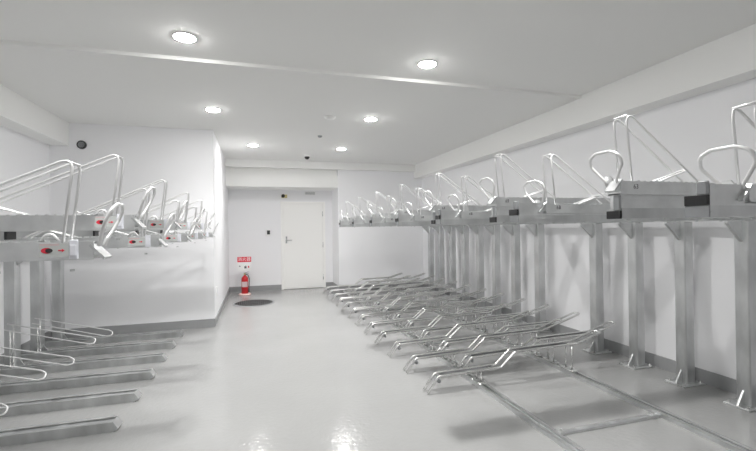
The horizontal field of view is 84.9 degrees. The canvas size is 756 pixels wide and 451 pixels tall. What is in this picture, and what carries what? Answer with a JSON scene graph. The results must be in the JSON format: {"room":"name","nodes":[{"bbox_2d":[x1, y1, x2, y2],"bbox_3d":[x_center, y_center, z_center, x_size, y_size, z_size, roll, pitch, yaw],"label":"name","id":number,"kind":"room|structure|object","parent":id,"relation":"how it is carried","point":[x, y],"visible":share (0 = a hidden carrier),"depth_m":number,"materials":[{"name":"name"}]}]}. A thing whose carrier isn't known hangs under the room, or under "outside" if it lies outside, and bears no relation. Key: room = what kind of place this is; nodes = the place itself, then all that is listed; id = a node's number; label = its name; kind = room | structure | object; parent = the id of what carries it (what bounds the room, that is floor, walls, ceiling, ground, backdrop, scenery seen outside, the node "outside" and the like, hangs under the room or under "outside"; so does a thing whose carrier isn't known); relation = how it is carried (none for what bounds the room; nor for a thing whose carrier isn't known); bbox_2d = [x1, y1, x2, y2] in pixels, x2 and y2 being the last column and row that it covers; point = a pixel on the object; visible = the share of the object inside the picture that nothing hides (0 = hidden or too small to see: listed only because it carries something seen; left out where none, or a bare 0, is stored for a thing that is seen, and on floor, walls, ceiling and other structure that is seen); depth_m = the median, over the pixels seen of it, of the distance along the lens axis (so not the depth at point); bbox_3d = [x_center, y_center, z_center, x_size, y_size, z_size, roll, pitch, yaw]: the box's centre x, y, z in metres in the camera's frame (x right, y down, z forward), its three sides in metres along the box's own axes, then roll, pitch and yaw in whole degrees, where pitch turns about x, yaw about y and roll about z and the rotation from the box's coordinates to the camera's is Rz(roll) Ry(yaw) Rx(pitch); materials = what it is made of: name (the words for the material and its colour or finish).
{"room":"bicycle parking room","nodes":[
{"label":"bicycle parking room","id":0,"kind":"room"},
{"bbox_2d":[0,125,50,354],"bbox_3d":[-3.240,-0.070,1.609,0.200,3.000,7.720,-1,0,-16],"label":"wall","id":1,"kind":"structure","parent":0,"point":[20,154],"depth_m":4.74,"materials":[{"name":"white paint"}]},
{"bbox_2d":[0,84,68,145],"bbox_3d":[-3.054,-1.272,1.675,0.220,0.400,7.720,-1,0,-16],"label":"beam","id":2,"kind":"structure","parent":1,"relation":"attached to","point":[18,114],"depth_m":4.54,"materials":[{"name":"white paint"}]},
{"bbox_2d":[0,160,124,273],"bbox_3d":[-1.875,-0.025,1.261,1.929,0.396,0.155,-1,0,-16],"label":"bike rack","id":3,"kind":"object","parent":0,"point":[57,249],"visible":1,"depth_m":1.45,"materials":[{"name":"metal"}]},
{"bbox_2d":[0,240,100,261],"bbox_3d":[-1.911,0.096,1.249,1.850,0.069,0.083,-1,0,-16],"label":"tray","id":4,"kind":"object","parent":3,"relation":"on","point":[53,250],"depth_m":1.44,"materials":[{"name":"grey metal"}]},
{"bbox_2d":[49,123,228,329],"bbox_3d":[-3.886,-0.032,7.283,2.175,3.000,3.530,-1,0,-16],"label":"wall","id":5,"kind":"structure","parent":0,"point":[171,283],"depth_m":5.66,"materials":[{"name":"white paint"}]},
{"bbox_2d":[0,287,229,364],"bbox_3d":[-2.643,1.375,3.502,1.987,0.115,11.038,-1,0,-16],"label":"baseboard","id":6,"kind":"structure","parent":5,"relation":"attached to","point":[203,323],"depth_m":5.62,"materials":[{"name":"grey plastic"}]},
{"bbox_2d":[332,170,422,285],"bbox_3d":[0.047,-0.069,9.790,2.180,3.000,0.950,-1,0,-16],"label":"wall","id":7,"kind":"structure","parent":0,"point":[358,252],"depth_m":9.28,"materials":[{"name":"white paint"}]},
{"bbox_2d":[228,189,332,288],"bbox_3d":[-2.209,-0.042,9.515,2.305,3.000,0.200,-1,0,-16],"label":"wall","id":8,"kind":"structure","parent":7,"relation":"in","point":[251,213],"depth_m":9.29,"materials":[{"name":"white paint"}]},
{"bbox_2d":[230,282,338,291],"bbox_3d":[-2.051,1.396,9.053,2.293,0.115,0.750,-1,0,-16],"label":"baseboard","id":9,"kind":"structure","parent":8,"relation":"attached to","point":[263,287],"depth_m":9.28,"materials":[{"name":"grey plastic"}]},
{"bbox_2d":[281,202,325,289],"bbox_3d":[-1.708,0.452,9.504,1.010,2.000,0.095,-1,0,-16],"label":"door","id":10,"kind":"structure","parent":8,"relation":"attached to","point":[303,254],"depth_m":9.52,"materials":[{"name":"white paint"}]},
{"bbox_2d":[225,159,414,190],"bbox_3d":[-1.223,-1.119,9.258,4.075,0.595,0.870,-1,0,-16],"label":"beam","id":11,"kind":"structure","parent":7,"relation":"attached to","point":[247,166],"depth_m":8.78,"materials":[{"name":"white paint"}]},
{"bbox_2d":[339,282,422,291],"bbox_3d":[0.094,1.370,9.290,1.980,0.115,0.012,-1,0,-16],"label":"baseboard","id":12,"kind":"structure","parent":7,"relation":"attached to","point":[410,282],"depth_m":9.23,"materials":[{"name":"grey plastic"}]},
{"bbox_2d":[0,0,755,164],"bbox_3d":[-0.632,-1.490,4.128,6.660,0.200,11.450,-1,0,-16],"label":"ceiling","id":13,"kind":"structure","parent":0,"point":[273,70],"depth_m":3.55,"materials":[{"name":"white paint"}]},
{"bbox_2d":[172,32,197,42],"bbox_3d":[-1.452,-1.406,3.108,0.176,0.018,0.176,-1,0,-16],"label":"recessed light","id":14,"kind":"object","parent":13,"relation":"in","point":[185,37],"visible":1,"depth_m":3.08,"materials":[{"name":"white plastic"}]},
{"bbox_2d":[417,60,436,67],"bbox_3d":[0.439,-1.427,3.677,0.176,0.018,0.176,-1,0,-16],"label":"recessed light","id":15,"kind":"object","parent":13,"relation":"in","point":[426,63],"visible":1,"depth_m":3.65,"materials":[{"name":"white plastic"}]},
{"bbox_2d":[0,287,755,450],"bbox_3d":[-0.594,1.484,4.113,6.660,0.150,11.450,-1,0,-16],"label":"floor","id":16,"kind":"structure","parent":0,"point":[293,372],"depth_m":3.40,"materials":[{"name":"white paint"}]},
{"bbox_2d":[3,261,31,365],"bbox_3d":[-3.638,0.846,4.173,0.310,1.205,0.180,-1,0,-16],"label":"post","id":17,"kind":"object","parent":16,"relation":"on","point":[11,270],"visible":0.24,"depth_m":4.12,"materials":[{"name":"metal"}]},
{"bbox_2d":[30,261,47,351],"bbox_3d":[-3.779,0.850,4.653,0.310,1.205,0.180,-1,0,-16],"label":"post","id":18,"kind":"object","parent":16,"relation":"on","point":[37,304],"visible":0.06,"depth_m":4.60,"materials":[{"name":"metal"}]},
{"bbox_2d":[52,260,67,339],"bbox_3d":[-3.924,0.855,5.142,0.310,1.205,0.180,-1,0,-16],"label":"post","id":19,"kind":"object","parent":16,"relation":"on","point":[58,303],"visible":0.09,"depth_m":5.09,"materials":[{"name":"metal"}]},
{"bbox_2d":[0,403,121,446],"bbox_3d":[-2.574,1.205,2.670,1.600,0.444,0.104,-1,0,-16],"label":"bike rack","id":20,"kind":"object","parent":16,"relation":"on","point":[33,434],"visible":1,"depth_m":2.77,"materials":[{"name":"metal"}]},
{"bbox_2d":[0,364,141,416],"bbox_3d":[-2.722,1.185,3.169,1.600,0.494,0.104,-1,0,-16],"label":"bike rack","id":21,"kind":"object","parent":16,"relation":"on","point":[132,395],"visible":1,"depth_m":3.22,"materials":[{"name":"metal"}]},
{"bbox_2d":[0,347,155,394],"bbox_3d":[-2.869,1.214,3.667,1.600,0.444,0.104,-1,0,-16],"label":"channel","id":22,"kind":"object","parent":16,"relation":"on","point":[144,374],"visible":1,"depth_m":3.67,"materials":[{"name":"metal"}]},
{"bbox_2d":[0,323,166,376],"bbox_3d":[-3.016,1.194,4.166,1.600,0.494,0.104,-1,0,-16],"label":"channel","id":23,"kind":"object","parent":16,"relation":"on","point":[158,357],"visible":0.99,"depth_m":4.13,"materials":[{"name":"metal"}]},
{"bbox_2d":[21,318,175,360],"bbox_3d":[-3.163,1.223,4.665,1.600,0.444,0.104,-1,0,-16],"label":"channel","id":24,"kind":"object","parent":16,"relation":"on","point":[87,351],"visible":0.95,"depth_m":4.63,"materials":[{"name":"metal"}]},
{"bbox_2d":[45,330,183,347],"bbox_3d":[-3.308,1.415,5.162,1.600,0.068,0.104,-1,0,-16],"label":"channel","id":25,"kind":"object","parent":16,"relation":"on","point":[178,333],"visible":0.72,"depth_m":5.14,"materials":[{"name":"metal"}]},
{"bbox_2d":[237,257,250,295],"bbox_3d":[-2.813,1.062,8.701,0.280,0.800,0.250,-1,0,-16],"label":"stand","id":26,"kind":"object","parent":16,"relation":"on","point":[246,266],"visible":0.94,"depth_m":8.78,"materials":[{"name":"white plastic"}]},
{"bbox_2d":[241,271,249,293],"bbox_3d":[-2.789,1.198,8.706,0.168,0.458,0.141,-1,0,-16],"label":"fire extinguisher","id":27,"kind":"object","parent":26,"relation":"on","point":[244,280],"visible":1,"depth_m":8.65,"materials":[{"name":"red metal"}]},
{"bbox_2d":[233,299,273,306],"bbox_3d":[-2.322,1.444,7.737,0.740,0.012,0.740,-1,0,-16],"label":"manhole cover","id":28,"kind":"object","parent":16,"relation":"on","point":[257,302],"visible":1,"depth_m":7.66,"materials":[{"name":"grey metal"}]},
{"bbox_2d":[422,226,434,291],"bbox_3d":[1.085,0.713,8.760,0.310,1.398,0.180,-1,0,-16],"label":"post","id":29,"kind":"object","parent":16,"relation":"on","point":[428,229],"visible":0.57,"depth_m":8.73,"materials":[{"name":"metal"}]},
{"bbox_2d":[431,226,448,296],"bbox_3d":[1.227,0.709,8.281,0.310,1.398,0.180,-1,0,-16],"label":"post","id":30,"kind":"object","parent":16,"relation":"on","point":[439,229],"visible":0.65,"depth_m":8.25,"materials":[{"name":"metal"}]},
{"bbox_2d":[442,226,459,300],"bbox_3d":[1.368,0.705,7.801,0.310,1.398,0.180,-1,0,-16],"label":"post","id":31,"kind":"object","parent":16,"relation":"on","point":[451,230],"visible":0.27,"depth_m":7.77,"materials":[{"name":"metal"}]},
{"bbox_2d":[454,226,472,304],"bbox_3d":[1.510,0.700,7.322,0.310,1.398,0.180,-1,0,-16],"label":"post","id":32,"kind":"object","parent":16,"relation":"on","point":[464,230],"visible":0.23,"depth_m":7.29,"materials":[{"name":"metal"}]},
{"bbox_2d":[469,225,487,310],"bbox_3d":[1.651,0.696,6.842,0.310,1.398,0.180,-1,0,-16],"label":"post","id":33,"kind":"object","parent":16,"relation":"on","point":[478,230],"visible":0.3,"depth_m":6.81,"materials":[{"name":"metal"}]},
{"bbox_2d":[484,225,500,315],"bbox_3d":[1.788,0.692,6.382,0.310,1.398,0.180,-1,0,-16],"label":"post","id":34,"kind":"object","parent":16,"relation":"on","point":[494,230],"visible":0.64,"depth_m":6.35,"materials":[{"name":"metal"}]},
{"bbox_2d":[502,225,526,323],"bbox_3d":[1.929,0.687,5.902,0.310,1.398,0.180,-1,0,-16],"label":"post","id":35,"kind":"object","parent":16,"relation":"on","point":[514,230],"visible":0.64,"depth_m":5.87,"materials":[{"name":"metal"}]},
{"bbox_2d":[525,224,551,332],"bbox_3d":[2.076,0.683,5.404,0.310,1.398,0.180,-1,0,-16],"label":"post","id":36,"kind":"object","parent":16,"relation":"on","point":[537,230],"visible":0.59,"depth_m":5.37,"materials":[{"name":"metal"}]},
{"bbox_2d":[343,289,754,450],"bbox_3d":[0.840,1.381,5.371,1.013,0.034,7.850,-1,0,-16],"label":"floor track","id":37,"kind":"object","parent":16,"relation":"on","point":[556,436],"visible":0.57,"depth_m":2.97,"materials":[{"name":"metal"}]},
{"bbox_2d":[323,272,402,293],"bbox_3d":[-0.309,1.244,8.975,1.794,0.370,0.170,-1,0,-16],"label":"bike rack","id":38,"kind":"object","parent":37,"relation":"on","point":[359,280],"visible":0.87,"depth_m":8.96,"materials":[{"name":"metal"}]},
{"bbox_2d":[326,275,410,297],"bbox_3d":[-0.167,1.239,8.495,1.794,0.370,0.170,-1,0,-16],"label":"bike rack","id":39,"kind":"object","parent":37,"relation":"on","point":[366,282],"visible":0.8,"depth_m":8.47,"materials":[{"name":"metal"}]},
{"bbox_2d":[331,277,419,301],"bbox_3d":[-0.025,1.235,8.016,1.794,0.370,0.170,-1,0,-16],"label":"bike rack","id":40,"kind":"object","parent":37,"relation":"on","point":[412,280],"visible":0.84,"depth_m":8.00,"materials":[{"name":"metal"}]},
{"bbox_2d":[336,280,429,306],"bbox_3d":[0.116,1.231,7.536,1.794,0.370,0.170,-1,0,-16],"label":"bike rack","id":41,"kind":"object","parent":37,"relation":"on","point":[428,281],"visible":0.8,"depth_m":7.52,"materials":[{"name":"metal"}]},
{"bbox_2d":[346,273,425,291],"bbox_3d":[0.187,1.221,8.856,1.794,0.338,0.170,-1,0,-16],"label":"bike rack","id":42,"kind":"object","parent":37,"relation":"on","point":[350,286],"visible":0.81,"depth_m":8.81,"materials":[{"name":"metal"}]},
{"bbox_2d":[341,284,441,311],"bbox_3d":[0.258,1.226,7.057,1.794,0.370,0.170,-1,0,-16],"label":"bike rack","id":43,"kind":"object","parent":37,"relation":"on","point":[437,285],"visible":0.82,"depth_m":7.03,"materials":[{"name":"metal"}]},
{"bbox_2d":[351,275,434,295],"bbox_3d":[0.329,1.216,8.376,1.794,0.338,0.170,-1,0,-16],"label":"bike rack","id":44,"kind":"object","parent":37,"relation":"on","point":[429,277],"visible":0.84,"depth_m":8.33,"materials":[{"name":"metal"}]},
{"bbox_2d":[348,288,454,318],"bbox_3d":[0.400,1.222,6.577,1.794,0.370,0.170,-1,0,-16],"label":"bike rack","id":45,"kind":"object","parent":37,"relation":"on","point":[439,293],"visible":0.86,"depth_m":6.54,"materials":[{"name":"metal"}]},
{"bbox_2d":[357,278,445,300],"bbox_3d":[0.471,1.212,7.897,1.794,0.338,0.170,-1,0,-16],"label":"bike rack","id":46,"kind":"object","parent":37,"relation":"on","point":[442,279],"visible":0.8,"depth_m":7.85,"materials":[{"name":"metal"}]},
{"bbox_2d":[364,281,457,305],"bbox_3d":[0.612,1.208,7.417,1.794,0.338,0.170,-1,0,-16],"label":"bike rack","id":47,"kind":"object","parent":37,"relation":"on","point":[453,282],"visible":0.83,"depth_m":7.39,"materials":[{"name":"metal"}]},
{"bbox_2d":[355,292,469,325],"bbox_3d":[0.541,1.218,6.098,1.794,0.370,0.170,-1,0,-16],"label":"bike rack","id":48,"kind":"object","parent":37,"relation":"on","point":[460,296],"visible":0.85,"depth_m":6.06,"materials":[{"name":"metal"}]},
{"bbox_2d":[372,284,470,311],"bbox_3d":[0.754,1.204,6.938,1.794,0.338,0.170,-1,0,-16],"label":"bike rack","id":49,"kind":"object","parent":37,"relation":"on","point":[468,285],"visible":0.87,"depth_m":6.89,"materials":[{"name":"metal"}]},
{"bbox_2d":[364,297,486,334],"bbox_3d":[0.683,1.214,5.618,1.794,0.370,0.170,-1,0,-16],"label":"bike rack","id":50,"kind":"object","parent":37,"relation":"on","point":[401,320],"visible":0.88,"depth_m":5.58,"materials":[{"name":"metal"}]},
{"bbox_2d":[381,288,486,317],"bbox_3d":[0.895,1.199,6.458,1.794,0.338,0.170,-1,0,-16],"label":"bike rack","id":51,"kind":"object","parent":37,"relation":"on","point":[483,289],"visible":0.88,"depth_m":6.43,"materials":[{"name":"metal"}]},
{"bbox_2d":[374,303,507,344],"bbox_3d":[0.824,1.209,5.139,1.794,0.370,0.170,-1,0,-16],"label":"bike rack","id":52,"kind":"object","parent":37,"relation":"on","point":[413,329],"visible":0.95,"depth_m":5.09,"materials":[{"name":"metal"}]},
{"bbox_2d":[392,293,504,325],"bbox_3d":[1.037,1.195,5.979,1.794,0.338,0.170,-1,0,-16],"label":"bike rack","id":53,"kind":"object","parent":37,"relation":"on","point":[398,314],"visible":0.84,"depth_m":5.94,"materials":[{"name":"metal"}]},
{"bbox_2d":[387,310,532,357],"bbox_3d":[0.966,1.205,4.659,1.794,0.370,0.170,-1,0,-16],"label":"bike rack","id":54,"kind":"object","parent":37,"relation":"on","point":[432,348],"visible":0.98,"depth_m":4.62,"materials":[{"name":"metal"}]},
{"bbox_2d":[404,298,525,334],"bbox_3d":[1.179,1.191,5.499,1.794,0.338,0.170,-1,0,-16],"label":"bike rack","id":55,"kind":"object","parent":37,"relation":"on","point":[410,322],"visible":0.74,"depth_m":5.46,"materials":[{"name":"metal"}]},
{"bbox_2d":[403,319,562,373],"bbox_3d":[1.108,1.201,4.180,1.794,0.370,0.170,-1,0,-16],"label":"bike rack","id":56,"kind":"object","parent":37,"relation":"on","point":[453,362],"visible":0.98,"depth_m":4.13,"materials":[{"name":"metal"}]},
{"bbox_2d":[418,304,549,345],"bbox_3d":[1.320,1.186,5.020,1.794,0.338,0.170,-1,0,-16],"label":"bike rack","id":57,"kind":"object","parent":37,"relation":"on","point":[492,317],"visible":0.7,"depth_m":5.00,"materials":[{"name":"metal"}]},
{"bbox_2d":[435,312,579,358],"bbox_3d":[1.462,1.182,4.540,1.794,0.338,0.170,-1,0,-16],"label":"bike rack","id":58,"kind":"object","parent":37,"relation":"on","point":[465,339],"visible":0.64,"depth_m":4.53,"materials":[{"name":"metal"}]},
{"bbox_2d":[423,330,600,393],"bbox_3d":[1.249,1.196,3.700,1.794,0.370,0.170,-1,0,-16],"label":"bike rack","id":59,"kind":"object","parent":37,"relation":"on","point":[474,369],"visible":1,"depth_m":3.66,"materials":[{"name":"metal"}]},
{"bbox_2d":[457,321,615,374],"bbox_3d":[1.604,1.178,4.061,1.794,0.338,0.170,-1,0,-16],"label":"bike rack","id":60,"kind":"object","parent":37,"relation":"on","point":[578,333],"visible":0.72,"depth_m":4.05,"materials":[{"name":"metal"}]},
{"bbox_2d":[580,223,611,354],"bbox_3d":[2.343,0.675,4.502,0.310,1.398,0.180,-1,0,-16],"label":"post","id":61,"kind":"object","parent":16,"relation":"on","point":[594,230],"visible":1,"depth_m":4.47,"materials":[{"name":"metal"}]},
{"bbox_2d":[618,222,653,369],"bbox_3d":[2.482,0.671,4.032,0.310,1.398,0.180,-1,0,-16],"label":"post","id":62,"kind":"object","parent":16,"relation":"on","point":[634,231],"visible":0.98,"depth_m":4.00,"materials":[{"name":"metal"}]},
{"bbox_2d":[664,222,704,387],"bbox_3d":[2.616,0.666,3.577,0.310,1.398,0.180,-1,0,-16],"label":"post","id":63,"kind":"object","parent":16,"relation":"on","point":[682,232],"visible":0.97,"depth_m":3.55,"materials":[{"name":"metal"}]},
{"bbox_2d":[723,220,755,411],"bbox_3d":[2.751,0.662,3.121,0.310,1.398,0.180,-1,0,-16],"label":"post","id":64,"kind":"object","parent":16,"relation":"on","point":[744,232],"visible":1,"depth_m":3.10,"materials":[{"name":"metal"}]},
{"bbox_2d":[455,220,750,225],"bbox_3d":[2.113,-0.038,5.343,0.058,0.042,7.450,-1,0,-16],"label":"support rail","id":65,"kind":"object","parent":64,"relation":"on","point":[704,220],"visible":0.11,"depth_m":3.69,"materials":[{"name":"metal"}]},
{"bbox_2d":[368,192,402,222],"bbox_3d":[0.876,-0.236,5.939,2.089,0.472,0.179,-1,0,-16],"label":"bike rack","id":66,"kind":"object","parent":65,"relation":"on","point":[375,215],"visible":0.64,"depth_m":5.68,"materials":[{"name":"white"}]},
{"bbox_2d":[373,213,396,217],"bbox_3d":[0.910,-0.146,5.948,2.020,0.065,0.083,-1,0,-16],"label":"tray","id":67,"kind":"object","parent":66,"relation":"on","point":[375,215],"depth_m":5.67,"materials":[{"name":"grey"}]},
{"bbox_2d":[339,204,453,226],"bbox_3d":[0.399,-0.174,7.346,2.208,0.391,0.179,-1,0,-16],"label":"bike rack","id":68,"kind":"object","parent":65,"relation":"on","point":[342,223],"visible":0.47,"depth_m":7.05,"materials":[{"name":"white"}]},
{"bbox_2d":[352,197,449,225],"bbox_3d":[0.596,-0.227,6.888,2.089,0.472,0.179,-1,0,-16],"label":"bike rack","id":69,"kind":"object","parent":65,"relation":"on","point":[356,216],"visible":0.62,"depth_m":6.62,"materials":[{"name":"white"}]},
{"bbox_2d":[356,215,372,219],"bbox_3d":[0.630,-0.137,6.897,2.020,0.065,0.083,-1,0,-16],"label":"tray","id":70,"kind":"object","parent":69,"relation":"on","point":[357,217],"depth_m":6.61,"materials":[{"name":"grey"}]},
{"bbox_2d":[352,201,475,226],"bbox_3d":[0.680,-0.183,6.396,2.208,0.391,0.179,-1,0,-16],"label":"bike rack","id":71,"kind":"object","parent":65,"relation":"on","point":[356,222],"visible":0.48,"depth_m":6.10,"materials":[{"name":"white"}]},
{"bbox_2d":[390,184,489,225],"bbox_3d":[1.157,-0.244,4.989,2.089,0.472,0.179,-1,0,-16],"label":"bike rack","id":72,"kind":"object","parent":65,"relation":"on","point":[400,212],"visible":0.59,"depth_m":4.75,"materials":[{"name":"white metal"}]},
{"bbox_2d":[396,210,432,215],"bbox_3d":[1.191,-0.154,4.999,2.020,0.065,0.083,-1,0,-16],"label":"tray","id":73,"kind":"object","parent":72,"relation":"on","point":[401,212],"depth_m":4.73,"materials":[{"name":"grey"}]},
{"bbox_2d":[369,195,512,226],"bbox_3d":[0.960,-0.191,5.447,2.208,0.391,0.179,-1,0,-16],"label":"bike rack","id":74,"kind":"object","parent":65,"relation":"on","point":[379,221],"visible":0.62,"depth_m":5.17,"materials":[{"name":"white metal"}]},
{"bbox_2d":[395,188,569,225],"bbox_3d":[1.240,-0.200,4.497,2.208,0.391,0.179,-1,0,-16],"label":"bike rack","id":75,"kind":"object","parent":65,"relation":"on","point":[401,219],"visible":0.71,"depth_m":4.22,"materials":[{"name":"white metal"}]},
{"bbox_2d":[413,215,432,220],"bbox_3d":[1.332,-0.090,4.524,2.020,0.055,0.083,-1,0,-16],"label":"tray","id":76,"kind":"object","parent":75,"relation":"on","point":[415,217],"depth_m":4.23,"materials":[{"name":"grey"}]},
{"bbox_2d":[424,173,543,224],"bbox_3d":[1.437,-0.253,4.040,2.089,0.472,0.179,-1,0,-16],"label":"bike rack","id":77,"kind":"object","parent":65,"relation":"on","point":[434,208],"visible":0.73,"depth_m":3.81,"materials":[{"name":"white metal"}]},
{"bbox_2d":[431,205,491,212],"bbox_3d":[1.471,-0.163,4.049,2.020,0.065,0.083,-1,0,-16],"label":"tray","id":78,"kind":"object","parent":77,"relation":"on","point":[435,207],"depth_m":3.80,"materials":[{"name":"grey metal"}]},
{"bbox_2d":[435,176,650,224],"bbox_3d":[1.521,-0.208,3.548,2.208,0.391,0.179,-1,0,-16],"label":"bike rack","id":79,"kind":"object","parent":65,"relation":"on","point":[443,217],"visible":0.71,"depth_m":3.28,"materials":[{"name":"white metal"}]},
{"bbox_2d":[459,211,491,217],"bbox_3d":[1.612,-0.098,3.574,2.020,0.055,0.083,-1,0,-16],"label":"tray","id":80,"kind":"object","parent":79,"relation":"on","point":[462,214],"depth_m":3.29,"materials":[{"name":"grey"}]},
{"bbox_2d":[479,153,652,222],"bbox_3d":[1.718,-0.262,3.091,2.089,0.472,0.179,-1,0,-16],"label":"bike rack","id":81,"kind":"object","parent":65,"relation":"on","point":[501,206],"visible":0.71,"depth_m":2.84,"materials":[{"name":"white metal"}]},
{"bbox_2d":[490,197,609,206],"bbox_3d":[1.752,-0.172,3.100,2.020,0.065,0.083,-1,0,-16],"label":"tray","id":82,"kind":"object","parent":81,"relation":"on","point":[498,201],"depth_m":2.87,"materials":[{"name":"grey metal"}]},
{"bbox_2d":[509,154,755,222],"bbox_3d":[1.801,-0.217,2.599,2.208,0.391,0.179,-1,0,-16],"label":"bike rack","id":83,"kind":"object","parent":65,"relation":"on","point":[534,211],"visible":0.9,"depth_m":2.36,"materials":[{"name":"white metal"}]},
{"bbox_2d":[543,203,609,213],"bbox_3d":[1.893,-0.107,2.625,2.020,0.055,0.083,-1,0,-16],"label":"tray","id":84,"kind":"object","parent":83,"relation":"on","point":[572,208],"depth_m":2.37,"materials":[{"name":"grey metal"}]},
{"bbox_2d":[589,114,755,219],"bbox_3d":[1.998,-0.270,2.141,2.089,0.472,0.179,-1,0,-16],"label":"bike rack","id":85,"kind":"object","parent":65,"relation":"on","point":[655,198],"visible":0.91,"depth_m":1.89,"materials":[{"name":"metal"}]},
{"bbox_2d":[607,180,755,195],"bbox_3d":[2.032,-0.180,2.150,2.020,0.065,0.083,-1,0,-16],"label":"tray","id":86,"kind":"object","parent":85,"relation":"on","point":[655,187],"depth_m":1.89,"materials":[{"name":"grey metal"}]},
{"bbox_2d":[684,101,755,218],"bbox_3d":[2.082,-0.225,1.649,2.208,0.391,0.179,-1,0,-16],"label":"bike rack","id":87,"kind":"object","parent":65,"relation":"on","point":[726,198],"visible":1,"depth_m":1.34,"materials":[{"name":"metal"}]},
{"bbox_2d":[745,186,755,202],"bbox_3d":[2.173,-0.115,1.675,2.020,0.055,0.083,-1,0,-16],"label":"tray","id":88,"kind":"object","parent":87,"relation":"on","point":[751,197],"depth_m":1.36,"materials":[{"name":"grey"}]},
{"bbox_2d":[422,78,755,378],"bbox_3d":[2.590,-0.129,4.676,0.200,3.000,10.300,-1,0,-16],"label":"wall","id":89,"kind":"structure","parent":0,"point":[687,128],"depth_m":4.26,"materials":[{"name":"white paint"}]},
{"bbox_2d":[423,284,736,393],"bbox_3d":[2.507,1.315,4.639,0.012,0.115,10.300,-1,0,-16],"label":"baseboard","id":90,"kind":"structure","parent":89,"relation":"attached to","point":[716,380],"depth_m":4.01,"materials":[{"name":"grey plastic"}]},
{"bbox_2d":[414,23,755,178],"bbox_3d":[2.378,-1.326,4.625,0.210,0.400,10.300,-1,0,-16],"label":"ceiling beam","id":91,"kind":"structure","parent":89,"relation":"attached to","point":[730,59],"depth_m":4.03,"materials":[{"name":"white paint"}]},
{"bbox_3d":[-2.652,0.816,0.836,0.310,1.205,0.180,-1,0,-16],"label":"post","id":92,"kind":"object","parent":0,"visible":0},
{"bbox_3d":[-3.338,0.213,2.975,0.080,0.040,4.800,-1,0,-16],"label":"support rail","id":93,"kind":"object","parent":92,"relation":"on","visible":0},
{"bbox_2d":[0,154,155,240],"bbox_3d":[-2.023,-0.079,1.760,1.929,0.498,0.155,-1,0,-16],"label":"bike rack","id":94,"kind":"object","parent":93,"relation":"on","point":[24,221],"visible":0.97,"depth_m":1.91,"materials":[{"name":"metal"}]},
{"bbox_2d":[0,214,138,230],"bbox_3d":[-2.060,-0.007,1.748,1.850,0.074,0.083,-1,0,-16],"label":"tray","id":95,"kind":"object","parent":94,"relation":"on","point":[22,222],"depth_m":1.89,"materials":[{"name":"grey metal"}]},
{"bbox_2d":[0,188,174,253],"bbox_3d":[-2.170,-0.016,2.258,1.929,0.396,0.155,-1,0,-16],"label":"bike rack","id":96,"kind":"object","parent":93,"relation":"on","point":[137,241],"visible":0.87,"depth_m":2.43,"materials":[{"name":"white metal"}]},
{"bbox_2d":[0,235,161,247],"bbox_3d":[-2.205,0.104,2.243,1.850,0.071,0.090,-1,0,-16],"label":"tray","id":97,"kind":"object","parent":96,"relation":"on","point":[137,241],"depth_m":2.42,"materials":[{"name":"grey metal"}]},
{"bbox_2d":[13,180,187,237],"bbox_3d":[-2.318,-0.070,2.757,1.929,0.498,0.155,-1,0,-16],"label":"bike rack","id":98,"kind":"object","parent":93,"relation":"on","point":[158,224],"visible":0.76,"depth_m":2.93,"materials":[{"name":"white metal"}]},
{"bbox_2d":[13,219,176,231],"bbox_3d":[-2.354,0.002,2.746,1.850,0.074,0.083,-1,0,-16],"label":"tray","id":99,"kind":"object","parent":98,"relation":"on","point":[158,224],"depth_m":2.93,"materials":[{"name":"grey metal"}]},
{"bbox_2d":[27,200,197,248],"bbox_3d":[-2.464,-0.007,3.256,1.929,0.396,0.155,-1,0,-16],"label":"bike rack","id":100,"kind":"object","parent":93,"relation":"on","point":[170,237],"visible":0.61,"depth_m":3.44,"materials":[{"name":"white metal"}]},
{"bbox_2d":[27,234,188,241],"bbox_3d":[-2.501,0.114,3.244,1.850,0.069,0.083,-1,0,-16],"label":"tray","id":101,"kind":"object","parent":100,"relation":"on","point":[169,237],"depth_m":3.44,"materials":[{"name":"grey metal"}]},
{"bbox_2d":[99,192,204,234],"bbox_3d":[-2.612,-0.061,3.755,1.929,0.498,0.155,-1,0,-16],"label":"bike rack","id":102,"kind":"object","parent":93,"relation":"on","point":[186,225],"visible":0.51,"depth_m":3.94,"materials":[{"name":"white metal"}]},
{"bbox_2d":[109,222,196,230],"bbox_3d":[-2.649,0.011,3.743,1.850,0.074,0.083,-1,0,-16],"label":"tray","id":103,"kind":"object","parent":102,"relation":"on","point":[185,225],"depth_m":3.94,"materials":[{"name":"grey metal"}]},
{"bbox_2d":[138,207,210,243],"bbox_3d":[-2.759,0.002,4.253,1.929,0.396,0.155,-1,0,-16],"label":"bike rack","id":104,"kind":"object","parent":93,"relation":"on","point":[193,235],"visible":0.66,"depth_m":4.45,"materials":[{"name":"white"}]},
{"bbox_2d":[138,233,202,238],"bbox_3d":[-2.795,0.123,4.241,1.850,0.069,0.083,-1,0,-16],"label":"tray","id":105,"kind":"object","parent":104,"relation":"on","point":[194,235],"depth_m":4.44,"materials":[{"name":"grey metal"}]},
{"bbox_2d":[139,200,214,233],"bbox_3d":[-2.907,-0.052,4.752,1.929,0.498,0.155,-1,0,-16],"label":"bike rack","id":106,"kind":"object","parent":93,"relation":"on","point":[202,226],"visible":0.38,"depth_m":4.93,"materials":[{"name":"white"}]},
{"bbox_2d":[166,211,218,240],"bbox_3d":[-3.053,0.011,5.250,1.929,0.396,0.155,-1,0,-16],"label":"bike rack","id":107,"kind":"object","parent":93,"relation":"on","point":[207,234],"visible":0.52,"depth_m":5.45,"materials":[{"name":"white"}]},
{"bbox_2d":[168,232,212,237],"bbox_3d":[-3.090,0.132,5.238,1.850,0.069,0.083,-1,0,-16],"label":"tray","id":108,"kind":"object","parent":107,"relation":"on","point":[208,234],"depth_m":5.45,"materials":[{"name":"grey"}]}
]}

